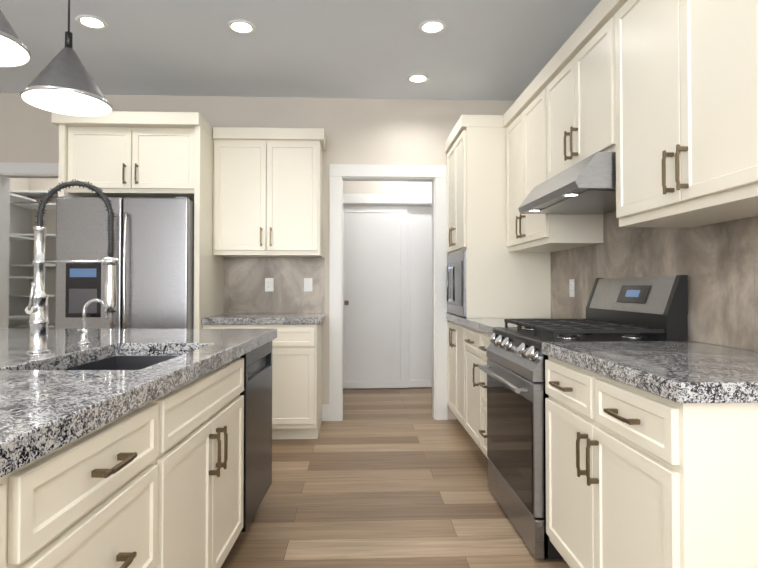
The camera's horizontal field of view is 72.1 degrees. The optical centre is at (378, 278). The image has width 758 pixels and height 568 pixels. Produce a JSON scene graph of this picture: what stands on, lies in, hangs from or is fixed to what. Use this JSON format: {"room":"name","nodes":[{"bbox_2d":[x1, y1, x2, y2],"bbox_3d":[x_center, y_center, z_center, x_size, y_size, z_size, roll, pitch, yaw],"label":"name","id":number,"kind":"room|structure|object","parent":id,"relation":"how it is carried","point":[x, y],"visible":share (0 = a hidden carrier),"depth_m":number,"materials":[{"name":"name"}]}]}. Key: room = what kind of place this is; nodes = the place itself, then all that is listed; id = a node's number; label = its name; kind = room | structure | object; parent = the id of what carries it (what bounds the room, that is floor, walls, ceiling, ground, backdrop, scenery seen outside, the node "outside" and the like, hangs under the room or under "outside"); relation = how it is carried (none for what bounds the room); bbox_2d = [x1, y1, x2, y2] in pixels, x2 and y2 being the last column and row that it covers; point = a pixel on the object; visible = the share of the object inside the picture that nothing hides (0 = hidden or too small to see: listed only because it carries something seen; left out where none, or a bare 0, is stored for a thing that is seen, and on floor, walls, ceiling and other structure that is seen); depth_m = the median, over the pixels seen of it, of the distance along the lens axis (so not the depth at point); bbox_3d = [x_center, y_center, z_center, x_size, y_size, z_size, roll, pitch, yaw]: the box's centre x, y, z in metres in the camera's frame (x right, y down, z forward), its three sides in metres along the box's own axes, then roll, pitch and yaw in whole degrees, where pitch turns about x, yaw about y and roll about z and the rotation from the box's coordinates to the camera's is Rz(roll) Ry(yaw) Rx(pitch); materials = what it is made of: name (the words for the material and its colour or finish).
{"room":"kitchen","nodes":[
{"label":"kitchen","id":0,"kind":"room"},
{"bbox_2d":[10,178,28,189],"bbox_3d":[-3.916,-0.161,5.105,0.120,2.780,1.290,0,-1,-2],"label":"wall","id":1,"kind":"structure","parent":0,"point":[15,183],"depth_m":5.62,"materials":[{"name":"beige paint"}]},
{"bbox_2d":[29,178,57,328],"bbox_3d":[-2.962,-0.149,5.861,2.090,2.780,0.120,0,-1,-2],"label":"wall","id":2,"kind":"structure","parent":0,"point":[49,216],"depth_m":5.77,"materials":[{"name":"beige paint"}]},
{"bbox_2d":[0,93,514,419],"bbox_3d":[-1.299,-0.170,4.509,5.300,2.780,0.120,0,-1,-2],"label":"wall","id":3,"kind":"structure","parent":0,"point":[358,131],"depth_m":4.50,"materials":[{"name":"beige paint"}]},
{"bbox_2d":[0,162,58,328],"bbox_3d":[-2.842,0.123,4.429,0.890,2.190,0.141,0,-1,-2],"label":"door frame","id":4,"kind":"structure","parent":3,"relation":"attached to","point":[8,170],"depth_m":4.40,"materials":[{"name":"white wood"}]},
{"bbox_2d":[213,127,326,256],"bbox_3d":[-0.880,-0.686,4.277,0.873,1.005,0.389,0,-1,-2],"label":"upper cabinet","id":5,"kind":"object","parent":3,"relation":"attached to","point":[267,190],"visible":1,"depth_m":4.12,"materials":[{"name":"beige wood"}]},
{"bbox_2d":[224,257,324,312],"bbox_3d":[-0.894,0.059,4.456,0.856,0.478,0.006,0,-1,-2],"label":"backsplash","id":6,"kind":"structure","parent":3,"relation":"attached to","point":[244,284],"depth_m":4.45,"materials":[{"name":"stone"}]},
{"bbox_2d":[265,278,273,291],"bbox_3d":[-0.936,0.054,4.446,0.072,0.116,0.010,0,-1,-2],"label":"electrical outlet","id":7,"kind":"object","parent":6,"relation":"attached to","point":[269,284],"visible":1,"depth_m":4.45,"materials":[{"name":"white plastic"}]},
{"bbox_2d":[304,278,311,291],"bbox_3d":[-0.606,0.054,4.458,0.072,0.116,0.014,0,-1,-2],"label":"light switch","id":8,"kind":"object","parent":6,"relation":"attached to","point":[307,284],"visible":1,"depth_m":4.46,"materials":[{"name":"white plastic"}]},
{"bbox_2d":[322,404,328,420],"bbox_3d":[-0.346,1.101,1.356,6.700,0.140,8.840,0,-1,-2],"label":"baseboard","id":9,"kind":"structure","parent":3,"relation":"attached to","point":[325,412],"depth_m":4.45,"materials":[{"name":"white wood"}]},
{"bbox_2d":[329,164,447,420],"bbox_3d":[0.080,0.120,4.552,1.018,2.200,0.141,0,-1,-2],"label":"door frame","id":10,"kind":"structure","parent":3,"relation":"attached to","point":[435,175],"depth_m":4.49,"materials":[{"name":"white wood"}]},
{"bbox_2d":[0,0,600,100],"bbox_3d":[-0.328,-1.626,1.919,7.020,0.050,10.120,0,-1,-2],"label":"ceiling","id":11,"kind":"structure","parent":0,"point":[500,50],"depth_m":3.52,"materials":[{"name":"white paint"}]},
{"bbox_2d":[0,10,30,66],"bbox_3d":[-1.379,-1.193,1.756,0.351,0.820,0.351,0,-1,-2],"label":"pendant light","id":12,"kind":"object","parent":11,"relation":"hanging from","point":[14,50],"visible":1,"depth_m":1.87,"materials":[{"name":"silver metal"}]},
{"bbox_2d":[20,0,111,116],"bbox_3d":[-1.380,-1.184,2.320,0.351,0.820,0.351,0,-1,-2],"label":"pendant light","id":13,"kind":"object","parent":11,"relation":"hanging from","point":[63,82],"visible":1,"depth_m":2.29,"materials":[{"name":"silver metal"}]},
{"bbox_2d":[75,15,107,29],"bbox_3d":[-1.769,-1.576,3.210,0.176,0.008,0.176,0,-1,-2],"label":"recessed light","id":14,"kind":"object","parent":11,"relation":"in","point":[91,22],"visible":1,"depth_m":3.21,"materials":[{"name":"white plastic"}]},
{"bbox_2d":[227,20,255,33],"bbox_3d":[-0.862,-1.575,3.268,0.176,0.008,0.176,0,-1,-2],"label":"recessed light","id":15,"kind":"object","parent":11,"relation":"in","point":[241,26],"visible":1,"depth_m":3.26,"materials":[{"name":"white plastic"}]},
{"bbox_2d":[407,74,428,82],"bbox_3d":[0.305,-1.563,4.077,0.176,0.008,0.176,0,-1,-2],"label":"recessed light","id":16,"kind":"object","parent":11,"relation":"in","point":[418,78],"visible":1,"depth_m":4.07,"materials":[{"name":"white plastic"}]},
{"bbox_2d":[419,20,446,33],"bbox_3d":[0.336,-1.575,3.268,0.176,0.008,0.176,0,-1,-2],"label":"recessed light","id":17,"kind":"object","parent":11,"relation":"in","point":[432,27],"visible":1,"depth_m":3.26,"materials":[{"name":"white plastic"}]},
{"bbox_2d":[343,181,431,387],"bbox_3d":[0.514,-0.149,5.906,4.840,2.780,0.140,0,-1,-2],"label":"wall","id":18,"kind":"structure","parent":0,"point":[377,187],"depth_m":5.82,"materials":[{"name":"beige paint"}]},
{"bbox_2d":[343,205,431,388],"bbox_3d":[0.294,0.196,5.891,1.512,2.066,0.082,0,-1,-2],"label":"sliding closet doors","id":19,"kind":"structure","parent":18,"relation":"in","point":[387,296],"depth_m":5.85,"materials":[{"name":"white wood"}]},
{"bbox_2d":[343,194,431,204],"bbox_3d":[0.297,0.150,5.822,1.720,2.180,0.041,0,-1,-2],"label":"trim","id":20,"kind":"structure","parent":18,"relation":"attached to","point":[387,199],"depth_m":5.81,"materials":[{"name":"white wood"}]},
{"bbox_2d":[221,387,569,567],"bbox_3d":[-0.328,1.204,1.876,7.020,0.050,10.120,0,-1,-2],"label":"floor","id":21,"kind":"structure","parent":0,"point":[386,478],"depth_m":2.80,"materials":[{"name":"brown wood"}]},
{"bbox_2d":[8,190,36,328],"bbox_3d":[-3.694,0.152,4.949,0.300,2.150,0.870,0,-1,-2],"label":"pantry shelving","id":22,"kind":"object","parent":21,"relation":"on","point":[21,236],"depth_m":5.54,"materials":[{"name":"white wood"}]},
{"bbox_2d":[37,190,57,327],"bbox_3d":[-2.902,0.162,5.613,1.940,2.150,0.362,0,-1,-2],"label":"pantry shelving","id":23,"kind":"object","parent":21,"relation":"on","point":[40,193],"depth_m":5.50,"materials":[{"name":"white wood"}]},
{"bbox_2d":[55,196,193,328],"bbox_3d":[-1.811,0.318,3.980,0.908,1.787,0.840,0,-1,-2],"label":"refrigerator","id":24,"kind":"object","parent":21,"relation":"on","point":[154,247],"visible":0.48,"depth_m":3.64,"materials":[{"name":"grey metal"}]},
{"bbox_2d":[0,341,271,567],"bbox_3d":[-1.305,0.739,1.536,1.576,0.870,2.617,0,-1,-2],"label":"kitchen island","id":25,"kind":"object","parent":21,"relation":"on","point":[180,477],"visible":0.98,"depth_m":1.35,"materials":[{"name":"beige wood"}]},
{"bbox_2d":[0,329,276,476],"bbox_3d":[-1.448,0.279,1.542,1.890,0.050,2.689,0,-1,-2],"label":"island countertop","id":26,"kind":"structure","parent":25,"relation":"on","point":[48,404],"depth_m":1.36,"materials":[{"name":"stone"}]},
{"bbox_2d":[25,179,118,352],"bbox_3d":[-1.069,-0.045,1.817,0.311,0.607,0.101,0,-1,-2],"label":"pull-down faucet","id":27,"kind":"object","parent":26,"relation":"on","point":[36,308],"visible":1,"depth_m":1.82,"materials":[{"name":"silver metal"}]},
{"bbox_2d":[77,299,108,344],"bbox_3d":[-1.143,0.172,2.080,0.120,0.181,0.064,0,-1,-2],"label":"faucet","id":28,"kind":"object","parent":26,"relation":"on","point":[83,331],"visible":0.92,"depth_m":2.08,"materials":[{"name":"silver metal"}]},
{"bbox_2d":[64,356,177,369],"bbox_3d":[-0.866,0.410,1.773,0.432,0.204,0.697,0,-1,-2],"label":"sink basin","id":29,"kind":"object","parent":26,"relation":"in","point":[126,363],"visible":0.04,"depth_m":2.11,"materials":[{"name":"grey metal"}]},
{"bbox_2d":[51,111,222,328],"bbox_3d":[-1.832,0.010,4.068,1.038,2.406,0.705,0,-1,-2],"label":"cabinet","id":30,"kind":"object","parent":21,"relation":"on","point":[122,154],"visible":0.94,"depth_m":3.80,"materials":[{"name":"beige wood"}]},
{"bbox_2d":[203,323,321,438],"bbox_3d":[-0.891,0.779,4.118,0.838,0.870,0.659,0,-1,-2],"label":"base cabinet","id":31,"kind":"object","parent":21,"relation":"on","point":[296,381],"visible":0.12,"depth_m":3.85,"materials":[{"name":"beige wood"}]},
{"bbox_2d":[202,313,324,324],"bbox_3d":[-0.879,0.319,4.141,0.862,0.050,0.630,0,-1,-2],"label":"countertop","id":32,"kind":"structure","parent":31,"relation":"on","point":[272,319],"depth_m":3.84,"materials":[{"name":"stone"}]},
{"bbox_2d":[447,320,462,425],"bbox_3d":[0.923,0.779,4.156,0.642,0.870,0.738,0,-1,-2],"label":"base cabinet","id":33,"kind":"object","parent":21,"relation":"on","point":[454,330],"depth_m":4.11,"materials":[{"name":"beige wood"}]},
{"bbox_2d":[446,313,757,403],"bbox_3d":[0.972,0.300,2.894,0.652,0.050,3.277,0,-1,-2],"label":"countertop","id":34,"kind":"structure","parent":33,"relation":"on","point":[679,372],"depth_m":1.58,"materials":[{"name":"stone"}]},
{"bbox_2d":[445,115,550,317],"bbox_3d":[0.904,-0.449,4.174,0.681,1.485,0.737,0,-1,-2],"label":"hutch","id":35,"kind":"object","parent":34,"relation":"on","point":[502,281],"visible":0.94,"depth_m":3.80,"materials":[{"name":"beige wood"}]},
{"bbox_2d":[447,250,465,316],"bbox_3d":[0.819,0.043,4.163,0.508,0.489,0.691,0,-1,-2],"label":"microwave","id":36,"kind":"object","parent":35,"relation":"in","point":[456,283],"visible":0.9,"depth_m":4.05,"materials":[{"name":"grey metal"}]},
{"bbox_2d":[463,325,478,446],"bbox_3d":[0.949,0.770,3.537,0.642,0.870,0.500,0,-1,-2],"label":"base cabinet","id":37,"kind":"object","parent":21,"relation":"on","point":[470,335],"depth_m":3.57,"materials":[{"name":"beige wood"}]},
{"bbox_2d":[479,331,490,458],"bbox_3d":[0.966,0.763,3.129,0.642,0.870,0.318,0,-1,-2],"label":"base cabinet","id":38,"kind":"object","parent":21,"relation":"on","point":[484,342],"depth_m":3.22,"materials":[{"name":"beige wood"}]},
{"bbox_2d":[478,275,687,559],"bbox_3d":[0.928,0.590,2.574,0.726,1.199,0.782,0,-1,-2],"label":"gas range","id":39,"kind":"object","parent":21,"relation":"on","point":[639,309],"visible":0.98,"depth_m":2.37,"materials":[{"name":"grey metal"}]},
{"bbox_2d":[545,356,757,567],"bbox_3d":[1.025,0.742,1.728,0.642,0.870,0.898,0,-1,-2],"label":"base cabinet","id":40,"kind":"object","parent":21,"relation":"on","point":[637,478],"depth_m":1.42,"materials":[{"name":"beige wood"}]},
{"bbox_3d":[1.450,-0.228,0.796,0.120,2.780,7.529,0,-1,-2],"label":"wall","id":41,"kind":"structure","parent":0,"visible":0},
{"bbox_2d":[503,69,603,251],"bbox_3d":[1.109,-0.700,3.406,0.337,1.004,0.818,0,-1,-2],"label":"upper cabinet","id":42,"kind":"object","parent":41,"relation":"attached to","point":[524,119],"depth_m":3.28,"materials":[{"name":"beige wood"}]},
{"bbox_2d":[543,0,610,181],"bbox_3d":[1.142,-0.872,2.606,0.337,0.684,0.790,0,-1,-2],"label":"upper cabinet","id":43,"kind":"object","parent":41,"relation":"attached to","point":[577,79],"depth_m":2.54,"materials":[{"name":"beige wood"}]},
{"bbox_2d":[518,152,615,213],"bbox_3d":[1.056,-0.449,2.595,0.494,0.158,0.784,0,-1,-2],"label":"range hood","id":44,"kind":"object","parent":43,"relation":"attached to","point":[587,185],"visible":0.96,"depth_m":2.41,"materials":[{"name":"silver metal"}]},
{"bbox_2d":[550,211,757,350],"bbox_3d":[1.311,-0.130,2.545,0.006,0.796,2.538,0,-1,-2],"label":"backsplash","id":45,"kind":"structure","parent":41,"relation":"attached to","point":[717,263],"depth_m":2.19,"materials":[{"name":"stone"}]},
{"bbox_2d":[569,279,574,296],"bbox_3d":[1.266,0.063,3.422,0.010,0.116,0.072,0,-1,-2],"label":"electrical outlet","id":46,"kind":"object","parent":45,"relation":"attached to","point":[572,287],"visible":1,"depth_m":3.41,"materials":[{"name":"white plastic"}]},
{"bbox_2d":[611,0,757,226],"bbox_3d":[1.178,-0.725,1.759,0.337,1.004,0.900,0,-1,-2],"label":"upper cabinet","id":47,"kind":"object","parent":41,"relation":"attached to","point":[659,98],"depth_m":1.74,"materials":[{"name":"beige wood"}]}
]}

